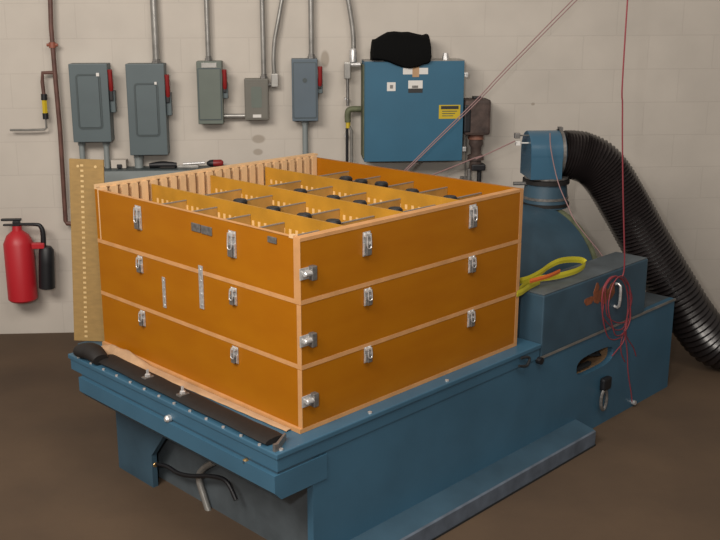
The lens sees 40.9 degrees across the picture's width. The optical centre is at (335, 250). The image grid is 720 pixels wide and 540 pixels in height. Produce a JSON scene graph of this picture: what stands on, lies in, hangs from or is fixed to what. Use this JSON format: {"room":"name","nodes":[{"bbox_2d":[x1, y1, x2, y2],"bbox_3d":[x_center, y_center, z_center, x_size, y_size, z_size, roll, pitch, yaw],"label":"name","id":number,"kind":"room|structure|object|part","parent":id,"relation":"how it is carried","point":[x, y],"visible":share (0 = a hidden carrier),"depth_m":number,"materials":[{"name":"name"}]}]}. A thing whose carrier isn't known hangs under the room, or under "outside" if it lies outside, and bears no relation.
{"room":"test facility","nodes":[
{"label":"test facility","id":0,"kind":"room"},
{"bbox_2d":[0,0,719,333],"bbox_3d":[0.174,-1.764,5.778,13.000,4.600,0.200,-1,14,-3],"label":"wall","id":1,"kind":"structure","parent":0,"point":[570,78],"depth_m":5.88,"materials":[{"name":"white paint"}]},
{"bbox_2d":[1,218,54,303],"bbox_3d":[-1.872,0.051,5.913,0.304,0.514,0.202,-1,14,-3],"label":"fire extinguisher","id":2,"kind":"object","parent":1,"relation":"attached to","point":[18,246],"visible":1,"depth_m":5.84,"materials":[{"name":"red metal"}]},
{"bbox_2d":[10,0,70,225],"bbox_3d":[-1.755,-0.884,5.748,0.386,1.511,0.079,-1,14,-3],"label":"pipe","id":3,"kind":"object","parent":1,"relation":"attached to","point":[52,44],"visible":0.9,"depth_m":5.73,"materials":[{"name":"brown"}]},
{"bbox_2d":[68,63,116,141],"bbox_3d":[-1.438,-0.880,5.738,0.253,0.458,0.133,-1,14,-3],"label":"switch","id":4,"kind":"object","parent":1,"relation":"attached to","point":[92,94],"visible":1,"depth_m":5.68,"materials":[{"name":"grey metal"}]},
{"bbox_3d":[-1.453,-0.876,5.681,0.121,0.299,0.008,-1,14,-3],"label":"door panel","id":5,"kind":"part","parent":4,"relation":"part of","materials":[{"name":"grey metal"}]},
{"bbox_3d":[-1.326,-1.000,5.671,0.030,0.128,0.051,-1,14,-3],"label":"handle","id":6,"kind":"part","parent":4,"relation":"part of","materials":[{"name":"red plastic"}]},
{"bbox_2d":[125,63,172,154],"bbox_3d":[-1.108,-0.845,5.765,0.255,0.538,0.134,-1,14,-3],"label":"switch","id":7,"kind":"object","parent":1,"relation":"attached to","point":[149,96],"visible":1,"depth_m":5.71,"materials":[{"name":"grey metal"}]},
{"bbox_3d":[-1.118,-0.832,5.711,0.118,0.292,0.008,-1,14,-3],"label":"door panel","id":8,"kind":"part","parent":7,"relation":"part of","materials":[{"name":"grey metal"}]},
{"bbox_3d":[-0.996,-0.972,5.697,0.030,0.135,0.051,-1,14,-3],"label":"handle","id":9,"kind":"part","parent":7,"relation":"part of","materials":[{"name":"red plastic"}]},
{"bbox_2d":[150,0,160,62],"bbox_3d":[-1.070,-2.473,5.376,0.056,2.820,0.056,-1,14,-3],"label":"conduit","id":10,"kind":"object","parent":1,"relation":"attached to","point":[153,3],"visible":0.88,"depth_m":5.66,"materials":[{"name":"metal"}]},
{"bbox_2d":[104,165,224,182],"bbox_3d":[-1.103,-0.423,5.866,0.928,0.160,0.144,-1,14,-3],"label":"wireway","id":11,"kind":"object","parent":1,"relation":"attached to","point":[110,174],"visible":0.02,"depth_m":5.79,"materials":[{"name":"grey metal"}]},
{"bbox_2d":[78,142,84,158],"bbox_3d":[-1.532,-0.578,5.827,0.044,0.163,0.044,-1,14,-3],"label":"conduit","id":12,"kind":"object","parent":11,"relation":"on","point":[81,145],"visible":0.54,"depth_m":5.81,"materials":[{"name":"grey metal"}]},
{"bbox_2d":[102,142,109,167],"bbox_3d":[-1.386,-0.580,5.835,0.044,0.162,0.044,-1,14,-3],"label":"conduit","id":13,"kind":"object","parent":11,"relation":"on","point":[105,144],"visible":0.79,"depth_m":5.82,"materials":[{"name":"grey metal"}]},
{"bbox_2d":[111,159,127,167],"bbox_3d":[-1.314,-0.526,5.849,0.090,0.050,0.085,-1,14,-3],"label":"outlet box","id":14,"kind":"object","parent":11,"relation":"on","point":[115,163],"visible":1,"depth_m":5.82,"materials":[{"name":"white plastic"}]},
{"bbox_2d":[134,155,143,167],"bbox_3d":[-1.196,-0.543,5.854,0.062,0.080,0.062,-1,14,-3],"label":"conduit","id":15,"kind":"object","parent":11,"relation":"on","point":[138,159],"visible":0.79,"depth_m":5.83,"materials":[{"name":"grey metal"}]},
{"bbox_2d":[149,161,176,168],"bbox_3d":[-1.046,-0.518,5.833,0.166,0.044,0.044,-1,14,-3],"label":"tool","id":16,"kind":"object","parent":11,"relation":"on","point":[160,164],"visible":1,"depth_m":5.82,"materials":[{"name":"black plastic"}]},
{"bbox_3d":[-1.110,-0.498,5.847,0.910,0.004,0.144,-1,14,-3],"label":"lid","id":17,"kind":"part","parent":11,"relation":"part of","materials":[{"name":"grey metal"}]},
{"bbox_2d":[177,161,204,167],"bbox_3d":[-0.876,-0.520,5.842,0.165,0.038,0.040,-1,14,-3],"label":"metal bar","id":18,"kind":"object","parent":11,"relation":"on","point":[185,164],"visible":1,"depth_m":5.83,"materials":[{"name":"metal"}]},
{"bbox_3d":[-0.859,-0.528,5.840,0.132,0.023,0.017,-1,14,-3],"label":"bar rod","id":19,"kind":"part","parent":18,"relation":"part of","materials":[{"name":"metal"}]},
{"bbox_2d":[207,159,222,166],"bbox_3d":[-0.734,-0.529,5.847,0.100,0.042,0.042,-1,14,-3],"label":"screwdriver","id":20,"kind":"object","parent":11,"relation":"on","point":[212,163],"visible":0.98,"depth_m":5.83,"materials":[{"name":"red plastic"}]},
{"bbox_2d":[204,0,211,60],"bbox_3d":[-0.763,-2.485,5.390,0.044,2.805,0.044,-1,14,-3],"label":"conduit","id":21,"kind":"object","parent":1,"relation":"attached to","point":[206,2],"visible":0.98,"depth_m":5.68,"materials":[{"name":"metal"}]},
{"bbox_2d":[196,60,227,123],"bbox_3d":[-0.735,-0.945,5.766,0.179,0.368,0.123,-1,14,-3],"label":"switch","id":22,"kind":"object","parent":1,"relation":"attached to","point":[212,84],"visible":1,"depth_m":5.71,"materials":[{"name":"grey metal"}]},
{"bbox_3d":[-0.748,-1.090,5.678,0.089,0.028,0.005,-1,14,-3],"label":"plate","id":23,"kind":"part","parent":22,"relation":"part of","materials":[{"name":"white plastic"}]},
{"bbox_3d":[-0.747,-0.926,5.719,0.125,0.293,0.006,-1,14,-3],"label":"door","id":24,"kind":"part","parent":22,"relation":"part of","materials":[{"name":"grey metal"}]},
{"bbox_3d":[-0.660,-1.014,5.714,0.030,0.117,0.049,-1,14,-3],"label":"handle","id":25,"kind":"part","parent":22,"relation":"part of","materials":[{"name":"red plastic"}]},
{"bbox_2d":[224,114,244,117],"bbox_3d":[-0.612,-0.812,5.819,0.132,0.028,0.028,-1,14,-3],"label":"conduit","id":26,"kind":"object","parent":22,"relation":"attached to","point":[225,115],"visible":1,"depth_m":5.81,"materials":[{"name":"silver metal"}]},
{"bbox_2d":[244,78,268,119],"bbox_3d":[-0.477,-0.911,5.803,0.143,0.244,0.096,-1,14,-3],"label":"junction box","id":27,"kind":"object","parent":1,"relation":"attached to","point":[256,90],"visible":1,"depth_m":5.76,"materials":[{"name":"grey metal"}]},
{"bbox_3d":[-0.474,-0.915,5.755,0.063,0.124,0.003,-1,14,-3],"label":"embossed panel","id":28,"kind":"part","parent":27,"relation":"part of","materials":[{"name":"grey metal"}]},
{"bbox_2d":[260,0,266,78],"bbox_3d":[-0.438,-2.440,5.425,0.044,2.913,0.044,-1,14,-3],"label":"conduit","id":29,"kind":"object","parent":1,"relation":"attached to","point":[262,2],"visible":1,"depth_m":5.71,"materials":[{"name":"metal"}]},
{"bbox_2d":[268,0,283,86],"bbox_3d":[-0.350,-1.284,5.720,0.130,0.620,0.040,-1,14,-3],"label":"conduit","id":30,"kind":"object","parent":1,"relation":"attached to","point":[274,76],"visible":1,"depth_m":5.73,"materials":[{"name":"metal"}]},
{"bbox_2d":[301,121,308,153],"bbox_3d":[-0.185,-0.140,6.012,0.044,1.338,0.044,-1,14,-3],"label":"conduit","id":31,"kind":"object","parent":1,"relation":"attached to","point":[304,123],"visible":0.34,"depth_m":5.86,"materials":[{"name":"grey metal"}]},
{"bbox_2d":[291,58,322,120],"bbox_3d":[-0.173,-0.966,5.792,0.183,0.367,0.123,-1,14,-3],"label":"switch","id":32,"kind":"object","parent":1,"relation":"attached to","point":[307,82],"visible":1,"depth_m":5.74,"materials":[{"name":"grey metal"}]},
{"bbox_3d":[-0.185,-0.953,5.744,0.129,0.321,0.006,-1,14,-3],"label":"door","id":33,"kind":"part","parent":32,"relation":"part of","materials":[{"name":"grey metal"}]},
{"bbox_3d":[-0.096,-1.036,5.740,0.030,0.118,0.049,-1,14,-3],"label":"handle","id":34,"kind":"part","parent":32,"relation":"part of","materials":[{"name":"red plastic"}]},
{"bbox_2d":[308,0,314,58],"bbox_3d":[-0.152,-2.500,5.420,0.046,2.797,0.046,-1,14,-3],"label":"conduit","id":35,"kind":"object","parent":1,"relation":"attached to","point":[311,55],"visible":0.98,"depth_m":5.71,"materials":[{"name":"metal"}]},
{"bbox_2d":[344,0,359,78],"bbox_3d":[0.086,-1.322,5.719,0.116,0.604,0.050,-1,14,-3],"label":"conduit","id":36,"kind":"object","parent":1,"relation":"attached to","point":[352,62],"visible":1,"depth_m":5.74,"materials":[{"name":"metal"}]},
{"bbox_2d":[344,79,360,162],"bbox_3d":[0.103,-0.269,6.001,0.100,1.590,0.087,-1,14,-3],"label":"conduit","id":37,"kind":"object","parent":1,"relation":"attached to","point":[350,109],"visible":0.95,"depth_m":5.83,"materials":[{"name":"metal"}]},
{"bbox_2d":[361,53,467,161],"bbox_3d":[0.465,-0.865,5.804,0.618,0.634,0.219,-1,14,-3],"label":"upper cabinet","id":38,"kind":"object","parent":1,"relation":"attached to","point":[404,110],"visible":1,"depth_m":5.71,"materials":[{"name":"blue metal"}]},
{"bbox_2d":[370,31,431,67],"bbox_3d":[0.378,-1.185,5.686,0.343,0.211,0.230,-1,14,-3],"label":"cloth","id":39,"kind":"object","parent":38,"relation":"on","point":[402,49],"visible":1,"depth_m":5.60,"materials":[{"name":"black fabric"}]},
{"bbox_2d":[460,135,466,179],"bbox_3d":[0.802,-0.161,6.087,0.050,1.332,0.050,-1,14,-3],"label":"conduit","id":40,"kind":"object","parent":1,"relation":"attached to","point":[464,177],"visible":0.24,"depth_m":5.98,"materials":[{"name":"metal"}]},
{"bbox_2d":[0,332,719,539],"bbox_3d":[0.424,1.600,2.035,13.000,0.100,9.116,-1,14,-3],"label":"floor","id":41,"kind":"structure","parent":0,"point":[652,471],"depth_m":4.23,"materials":[{"name":"concrete"}]},
{"bbox_2d":[68,292,675,539],"bbox_3d":[0.325,0.559,4.662,2.811,0.638,1.558,-14,19,-43],"label":"table","id":42,"kind":"object","parent":41,"relation":"on","point":[420,462],"depth_m":3.87,"materials":[{"name":"blue metal"}]},
{"bbox_2d":[69,158,104,340],"bbox_3d":[-1.074,0.008,4.192,0.181,0.822,0.014,0,14,0],"label":"board","id":43,"kind":"object","parent":42,"relation":"on","point":[83,173],"visible":0.93,"depth_m":4.18,"materials":[{"name":"brown wood"}]},
{"bbox_3d":[-0.804,0.821,4.138,0.025,0.394,0.465,-14,19,-43],"label":"panel","id":44,"kind":"part","parent":42,"relation":"part of","materials":[{"name":"blue metal"}]},
{"bbox_3d":[-0.625,0.521,3.672,0.126,0.073,1.284,-14,19,-43],"label":"rubber strip","id":45,"kind":"part","parent":42,"relation":"part of","materials":[{"name":"black rubber"}]},
{"bbox_2d":[153,462,237,500],"bbox_3d":[-0.637,1.008,4.019,0.032,0.334,0.709,-14,19,-43],"label":"cable","id":46,"kind":"object","parent":42,"relation":"attached to","point":[204,475],"visible":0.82,"depth_m":3.90,"materials":[{"name":"black plastic"}]},
{"bbox_2d":[101,344,290,431],"bbox_3d":[-0.607,0.511,3.769,0.069,0.040,1.215,-14,19,-43],"label":"board","id":47,"kind":"object","parent":42,"relation":"on","point":[125,354],"visible":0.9,"depth_m":3.77,"materials":[{"name":"wood"}]},
{"bbox_2d":[196,461,215,510],"bbox_3d":[-0.529,0.987,3.954,0.028,0.327,0.129,-14,19,-43],"label":"hose","id":48,"kind":"object","parent":42,"relation":"hanging from","point":[199,481],"visible":0.69,"depth_m":3.96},
{"bbox_2d":[102,294,518,433],"bbox_3d":[-0.115,0.302,4.187,1.286,0.239,1.311,-14,19,-43],"label":"crate","id":49,"kind":"object","parent":42,"relation":"on","point":[302,401],"visible":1,"depth_m":3.69,"materials":[{"name":"wood"}]},
{"bbox_3d":[-0.562,0.188,4.630,1.247,0.215,0.030,-14,19,-43],"label":"panel","id":50,"kind":"part","parent":49,"relation":"part of","materials":[{"name":"orange wood"}]},
{"bbox_3d":[-0.559,0.404,3.772,0.014,0.215,1.238,-14,19,-43],"label":"panel","id":51,"kind":"part","parent":49,"relation":"part of","materials":[{"name":"orange wood"}]},
{"bbox_2d":[98,242,520,369],"bbox_3d":[-0.116,0.063,4.127,1.286,0.267,1.311,-14,19,-43],"label":"crate","id":52,"kind":"object","parent":49,"relation":"on","point":[301,337],"visible":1,"depth_m":3.63,"materials":[{"name":"wood"}]},
{"bbox_3d":[-0.563,-0.037,4.573,1.247,0.215,0.030,-14,19,-43],"label":"panel","id":53,"kind":"part","parent":52,"relation":"part of","materials":[{"name":"orange wood"}]},
{"bbox_3d":[-0.682,0.167,3.825,0.006,0.126,0.020,-14,19,-43],"label":"strap plate","id":54,"kind":"part","parent":52,"relation":"part of","materials":[{"name":"metal"}]},
{"bbox_3d":[-0.560,0.179,3.716,0.014,0.215,1.238,-14,19,-43],"label":"panel","id":55,"kind":"part","parent":52,"relation":"part of","materials":[{"name":"orange wood"}]},
{"bbox_3d":[-0.509,0.139,3.635,0.006,0.170,0.026,-14,19,-43],"label":"strap plate","id":56,"kind":"part","parent":52,"relation":"part of","materials":[{"name":"metal"}]},
{"bbox_3d":[-0.377,0.181,3.495,0.010,0.031,0.024,-14,19,-43],"label":"lever","id":57,"kind":"part","parent":52,"relation":"part of","materials":[{"name":"metal"}]},
{"bbox_2d":[94,153,523,304],"bbox_3d":[-0.117,-0.154,4.073,1.286,0.250,1.312,-14,19,-43],"label":"crate","id":58,"kind":"object","parent":52,"relation":"on","point":[187,220],"visible":0.99,"depth_m":3.79,"materials":[{"name":"brown wood"}]},
{"bbox_3d":[-0.569,-0.263,4.521,1.247,0.215,0.016,-14,19,-43],"label":"panel","id":59,"kind":"part","parent":58,"relation":"part of","materials":[{"name":"orange wood"}]},
{"bbox_3d":[-0.798,-0.108,3.865,0.010,0.044,0.030,-14,19,-43],"label":"lever","id":60,"kind":"part","parent":58,"relation":"part of","materials":[{"name":"metal"}]},
{"bbox_3d":[-0.521,-0.086,3.593,0.004,0.032,0.055,-14,19,-43],"label":"metal plate","id":61,"kind":"part","parent":58,"relation":"part of","materials":[{"name":"metal"}]},
{"bbox_3d":[-0.565,-0.046,3.663,0.014,0.213,1.226,-14,19,-43],"label":"panel","id":62,"kind":"part","parent":58,"relation":"part of","materials":[{"name":"orange wood"}]},
{"bbox_3d":[-0.476,-0.073,3.549,0.004,0.032,0.064,-14,19,-43],"label":"metal plate","id":63,"kind":"part","parent":58,"relation":"part of","materials":[{"name":"metal"}]},
{"bbox_3d":[-0.377,0.001,3.449,0.010,0.044,0.030,-14,19,-43],"label":"lever","id":64,"kind":"part","parent":58,"relation":"part of","materials":[{"name":"metal"}]},
{"bbox_2d":[233,198,247,203],"bbox_3d":[-0.385,-0.104,3.896,0.065,0.209,0.065,-14,19,-43],"label":"canister","id":65,"kind":"object","parent":58,"relation":"on","point":[240,200],"visible":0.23,"depth_m":3.86,"materials":[{"name":"black plastic"}]},
{"bbox_3d":[-0.218,-0.036,3.285,0.005,0.022,0.045,-14,19,-43],"label":"metal plate","id":66,"kind":"part","parent":58,"relation":"part of","materials":[{"name":"grey metal"}]},
{"bbox_2d":[266,206,280,211],"bbox_3d":[-0.243,-0.066,3.743,0.065,0.209,0.065,-14,19,-43],"label":"canister","id":67,"kind":"object","parent":58,"relation":"on","point":[276,208],"visible":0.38,"depth_m":3.71,"materials":[{"name":"black plastic"}]},
{"bbox_2d":[293,188,306,192],"bbox_3d":[-0.152,-0.157,4.102,0.065,0.209,0.065,-14,19,-43],"label":"canister","id":68,"kind":"object","parent":58,"relation":"on","point":[302,190],"visible":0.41,"depth_m":4.07,"materials":[{"name":"black plastic"}]},
{"bbox_2d":[297,212,311,217],"bbox_3d":[-0.119,-0.036,3.621,0.065,0.209,0.065,-14,19,-43],"label":"canister","id":69,"kind":"object","parent":58,"relation":"on","point":[304,214],"visible":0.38,"depth_m":3.58,"materials":[{"name":"black plastic"}]},
{"bbox_3d":[-0.078,0.075,3.239,0.022,0.050,0.022,-14,19,-43],"label":"catch lever","id":70,"kind":"part","parent":58,"relation":"part of","materials":[{"name":"metal"}]},
{"bbox_2d":[326,218,340,224],"bbox_3d":[-0.011,-0.009,3.513,0.065,0.209,0.065,-14,19,-43],"label":"canister","id":71,"kind":"object","parent":58,"relation":"on","point":[336,221],"visible":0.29,"depth_m":3.48,"materials":[{"name":"black plastic"}]},
{"bbox_2d":[327,195,339,199],"bbox_3d":[-0.012,-0.121,3.958,0.065,0.209,0.065,-14,19,-43],"label":"canister","id":72,"kind":"object","parent":58,"relation":"on","point":[328,196],"visible":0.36,"depth_m":3.92,"materials":[{"name":"black plastic"}]},
{"bbox_2d":[339,176,352,181],"bbox_3d":[0.045,-0.234,4.405,0.065,0.209,0.065,-14,19,-43],"label":"canister","id":73,"kind":"object","parent":58,"relation":"on","point":[347,178],"visible":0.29,"depth_m":4.36,"materials":[{"name":"black plastic"}]},
{"bbox_2d":[353,200,366,204],"bbox_3d":[0.094,-0.095,3.853,0.065,0.209,0.065,-14,19,-43],"label":"canister","id":74,"kind":"object","parent":58,"relation":"on","point":[354,201],"visible":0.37,"depth_m":3.82,"materials":[{"name":"black plastic"}]},
{"bbox_2d":[354,179,367,183],"bbox_3d":[0.112,-0.216,4.331,0.065,0.209,0.065,-14,19,-43],"label":"canister","id":75,"kind":"object","parent":58,"relation":"on","point":[364,181],"visible":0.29,"depth_m":4.29,"materials":[{"name":"black plastic"}]},
{"bbox_3d":[0.115,-0.003,3.412,0.027,0.040,0.010,-14,19,-43],"label":"lever","id":76,"kind":"part","parent":58,"relation":"part of","materials":[{"name":"metal"}]},
{"bbox_2d":[375,181,387,187],"bbox_3d":[0.200,-0.200,4.266,0.065,0.209,0.065,-14,19,-43],"label":"canister","id":77,"kind":"object","parent":58,"relation":"on","point":[378,183],"visible":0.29,"depth_m":4.22,"materials":[{"name":"black plastic"}]},
{"bbox_2d":[388,206,402,211],"bbox_3d":[0.227,-0.063,3.722,0.065,0.209,0.065,-14,19,-43],"label":"canister","id":78,"kind":"object","parent":58,"relation":"on","point":[396,208],"visible":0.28,"depth_m":3.68,"materials":[{"name":"black plastic"}]},
{"bbox_3d":[0.315,-0.044,3.645,1.247,0.211,0.032,-14,19,-43],"label":"panel","id":79,"kind":"part","parent":58,"relation":"part of","materials":[{"name":"orange wood"}]},
{"bbox_2d":[405,188,418,192],"bbox_3d":[0.321,-0.156,4.092,0.065,0.209,0.065,-14,19,-43],"label":"canister","id":80,"kind":"object","parent":58,"relation":"on","point":[409,189],"visible":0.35,"depth_m":4.05,"materials":[{"name":"black plastic"}]},
{"bbox_3d":[0.328,-0.264,4.509,0.018,0.215,1.288,-14,19,-43],"label":"panel","id":81,"kind":"part","parent":58,"relation":"part of","materials":[{"name":"orange wood"}]},
{"bbox_2d":[444,195,456,198],"bbox_3d":[0.464,-0.120,3.944,0.065,0.209,0.065,-14,19,-43],"label":"canister","id":82,"kind":"object","parent":58,"relation":"on","point":[445,196],"visible":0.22,"depth_m":3.91,"materials":[{"name":"black plastic"}]},
{"bbox_3d":[0.548,-0.113,3.822,0.030,0.042,0.010,-14,19,-43],"label":"lever","id":83,"kind":"part","parent":58,"relation":"part of","materials":[{"name":"metal"}]},
{"bbox_3d":[-0.080,0.304,3.294,0.022,0.050,0.022,-14,19,-43],"label":"catch lever","id":84,"kind":"part","parent":52,"relation":"part of","materials":[{"name":"metal"}]},
{"bbox_3d":[0.120,0.181,3.463,0.026,0.030,0.010,-14,19,-43],"label":"lever","id":85,"kind":"part","parent":52,"relation":"part of","materials":[{"name":"metal"}]},
{"bbox_3d":[0.321,0.180,3.697,1.247,0.215,0.020,-14,19,-43],"label":"panel","id":86,"kind":"part","parent":52,"relation":"part of","materials":[{"name":"orange wood"}]},
{"bbox_3d":[0.551,0.071,3.871,0.029,0.032,0.010,-14,19,-43],"label":"lever","id":87,"kind":"part","parent":52,"relation":"part of","materials":[{"name":"metal"}]},
{"bbox_3d":[-0.074,0.517,3.352,0.022,0.050,0.022,-14,19,-43],"label":"catch lever","id":88,"kind":"part","parent":49,"relation":"part of","materials":[{"name":"metal"}]},
{"bbox_3d":[0.122,0.393,3.517,0.026,0.029,0.010,-14,19,-43],"label":"lever","id":89,"kind":"part","parent":49,"relation":"part of","materials":[{"name":"metal"}]},
{"bbox_3d":[0.321,0.405,3.754,1.247,0.215,0.020,-14,19,-43],"label":"panel","id":90,"kind":"part","parent":49,"relation":"part of","materials":[{"name":"orange wood"}]},
{"bbox_3d":[0.555,0.293,3.930,0.029,0.033,0.010,-14,19,-43],"label":"lever","id":91,"kind":"part","parent":49,"relation":"part of","materials":[{"name":"metal"}]},
{"bbox_3d":[0.847,0.721,4.291,2.624,0.500,0.030,-14,19,-43],"label":"panel","id":92,"kind":"part","parent":42,"relation":"part of","materials":[{"name":"blue metal"}]},
{"bbox_3d":[0.605,1.026,3.946,1.704,0.078,0.007,-14,19,-43],"label":"kick plate","id":93,"kind":"part","parent":42,"relation":"part of","materials":[{"name":"blue metal"}]},
{"bbox_2d":[519,204,596,283],"bbox_3d":[0.854,0.181,5.145,0.752,0.798,0.798,-14,19,-43],"label":"drum","id":94,"kind":"object","parent":42,"relation":"on","point":[548,236],"visible":0.08,"depth_m":4.97,"materials":[{"name":"blue metal"}]},
{"bbox_2d":[513,126,569,209],"bbox_3d":[1.113,-0.455,5.245,0.324,0.432,0.260,-1,14,-3],"label":"duct","id":95,"kind":"object","parent":94,"relation":"on","point":[541,187],"visible":0.96,"depth_m":5.15,"materials":[{"name":"blue metal"}]},
{"bbox_2d":[432,141,514,174],"bbox_3d":[-0.234,-0.124,6.000,2.800,1.312,0.007,8,17,31],"label":"cord","id":96,"kind":"object","parent":95,"relation":"hanging from","point":[512,141],"visible":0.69,"depth_m":5.26,"materials":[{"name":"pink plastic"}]},
{"bbox_2d":[549,133,602,255],"bbox_3d":[1.237,-0.238,4.974,0.109,0.694,0.417,-13,19,-42],"label":"cord","id":97,"kind":"object","parent":95,"relation":"hanging from","point":[549,133],"visible":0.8,"depth_m":4.99,"materials":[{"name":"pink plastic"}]},
{"bbox_2d":[517,252,647,355],"bbox_3d":[1.180,0.240,4.585,0.913,0.286,0.216,-14,19,-43],"label":"housing","id":98,"kind":"object","parent":42,"relation":"on","point":[555,314],"visible":0.9,"depth_m":4.44,"materials":[{"name":"blue metal"}]},
{"bbox_2d":[517,256,586,296],"bbox_3d":[0.960,0.100,4.365,0.613,0.082,0.099,-14,19,-43],"label":"strap","id":99,"kind":"object","parent":98,"relation":"on","point":[530,281],"visible":1,"depth_m":4.37,"materials":[{"name":"yellow fabric"}]},
{"bbox_3d":[1.351,0.216,4.623,0.014,0.131,0.038,-14,19,-43],"label":"grab handle","id":100,"kind":"part","parent":98,"relation":"part of","materials":[{"name":"metal"}]},
{"bbox_2d":[601,0,635,401],"bbox_3d":[1.356,-1.215,4.248,0.377,4.129,0.034,-14,19,-43],"label":"cord","id":101,"kind":"object","parent":98,"relation":"hanging from","point":[629,303],"visible":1,"depth_m":4.54,"materials":[{"name":"red fabric"}]},
{"bbox_2d":[463,96,490,181],"bbox_3d":[0.837,-0.211,5.980,0.160,1.482,0.236,-1,14,-3],"label":"valve actuator","id":102,"kind":"object","parent":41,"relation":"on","point":[476,122],"visible":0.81,"depth_m":5.74,"materials":[{"name":"brown metal"}]},
{"bbox_3d":[0.776,-0.798,5.788,0.039,0.161,0.156,-1,14,-3],"label":"plate","id":103,"kind":"part","parent":102,"relation":"part of","materials":[{"name":"black plastic"}]},
{"bbox_2d":[562,130,719,368],"bbox_3d":[1.906,0.016,5.326,1.431,1.353,0.294,1,14,3],"label":"flexible hose","id":104,"kind":"object","parent":41,"relation":"on","point":[593,162],"visible":0.91,"depth_m":5.22,"materials":[{"name":"black plastic"}]},
{"bbox_2d":[405,0,576,170],"bbox_3d":[1.401,-1.455,5.340,4.165,4.200,0.006,-1,14,-3],"label":"cord","id":105,"kind":"object","parent":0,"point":[571,0],"visible":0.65,"depth_m":5.44,"materials":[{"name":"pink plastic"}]}
]}

